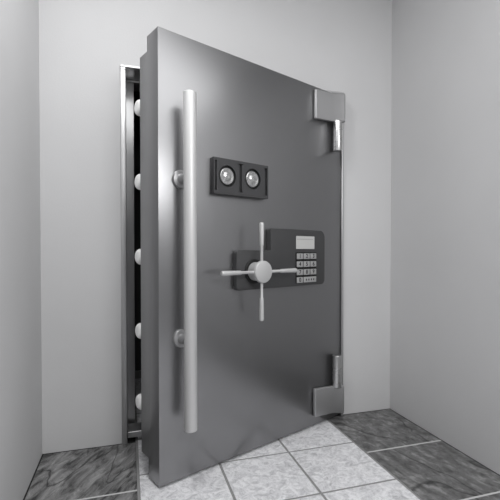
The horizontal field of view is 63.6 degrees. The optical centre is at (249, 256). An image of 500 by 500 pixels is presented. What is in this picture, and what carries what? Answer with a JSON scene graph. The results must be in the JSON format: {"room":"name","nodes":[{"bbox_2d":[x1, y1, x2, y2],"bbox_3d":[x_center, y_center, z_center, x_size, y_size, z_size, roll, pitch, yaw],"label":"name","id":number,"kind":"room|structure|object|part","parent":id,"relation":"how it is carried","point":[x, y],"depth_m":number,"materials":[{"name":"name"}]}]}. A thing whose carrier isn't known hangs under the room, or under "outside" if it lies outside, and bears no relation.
{"room":"bank vault entrance","nodes":[
{"label":"bank vault entrance","id":0,"kind":"room"},
{"bbox_2d":[0,0,41,499],"bbox_3d":[-0.390,-0.352,-0.521,0.120,2.960,5.638,0,1,-17],"label":"wall","id":1,"kind":"structure","parent":0,"point":[20,228],"depth_m":1.77,"materials":[{"name":"white paint"}]},
{"bbox_2d":[134,91,140,369],"bbox_3d":[-0.319,-0.224,3.408,2.250,2.580,1.242,0,1,-17],"label":"vault","id":2,"kind":"object","parent":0,"point":[137,204],"depth_m":3.75,"materials":[{"name":"grey"}]},
{"bbox_2d":[39,0,391,453],"bbox_3d":[-0.119,-0.402,2.660,2.470,2.960,0.300,0,1,-17],"label":"wall","id":3,"kind":"structure","parent":0,"point":[345,46],"depth_m":2.32,"materials":[{"name":"white paint"}]},
{"bbox_2d":[120,64,343,444],"bbox_3d":[-0.098,-0.012,2.663,1.429,2.180,0.317,0,1,-17],"label":"door frame","id":4,"kind":"structure","parent":3,"relation":"attached to","point":[129,75],"depth_m":2.47,"materials":[{"name":"silver metal"}]},
{"bbox_2d":[134,26,344,486],"bbox_3d":[0.041,0.001,2.354,1.337,2.139,0.416,-1,1,-39],"label":"door","id":5,"kind":"structure","parent":3,"relation":"in","point":[238,182],"depth_m":2.13,"materials":[{"name":"grey metal"}]},
{"bbox_3d":[-0.314,-0.371,1.905,0.088,0.088,0.070,-1,1,-39],"label":"handle post","id":6,"kind":"part","parent":5,"relation":"part of","materials":[{"name":"silver metal"}]},
{"bbox_3d":[-0.314,0.391,1.917,0.088,0.088,0.070,-1,1,-39],"label":"handle post","id":7,"kind":"part","parent":5,"relation":"part of","materials":[{"name":"silver metal"}]},
{"bbox_3d":[-0.276,0.025,1.866,0.061,1.566,0.061,-1,1,-39],"label":"pull handle","id":8,"kind":"part","parent":5,"relation":"part of","materials":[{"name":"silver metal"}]},
{"bbox_3d":[-0.051,-0.413,2.142,0.364,0.182,0.036,-1,1,-39],"label":"lock plate","id":9,"kind":"part","parent":5,"relation":"part of","materials":[{"name":"grey metal"}]},
{"bbox_3d":[0.341,0.064,2.447,0.183,0.185,0.002,-1,1,-39],"label":"key panel","id":10,"kind":"part","parent":5,"relation":"part of","materials":[{"name":"grey plastic"}]},
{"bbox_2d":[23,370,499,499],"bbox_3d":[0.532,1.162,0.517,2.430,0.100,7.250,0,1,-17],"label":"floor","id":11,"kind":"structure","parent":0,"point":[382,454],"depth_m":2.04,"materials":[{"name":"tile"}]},
{"bbox_2d":[390,0,499,474],"bbox_3d":[1.860,-0.362,0.155,0.120,2.960,5.638,0,1,-17],"label":"wall","id":12,"kind":"structure","parent":0,"point":[445,277],"depth_m":2.34,"materials":[{"name":"white paint"}]}
]}

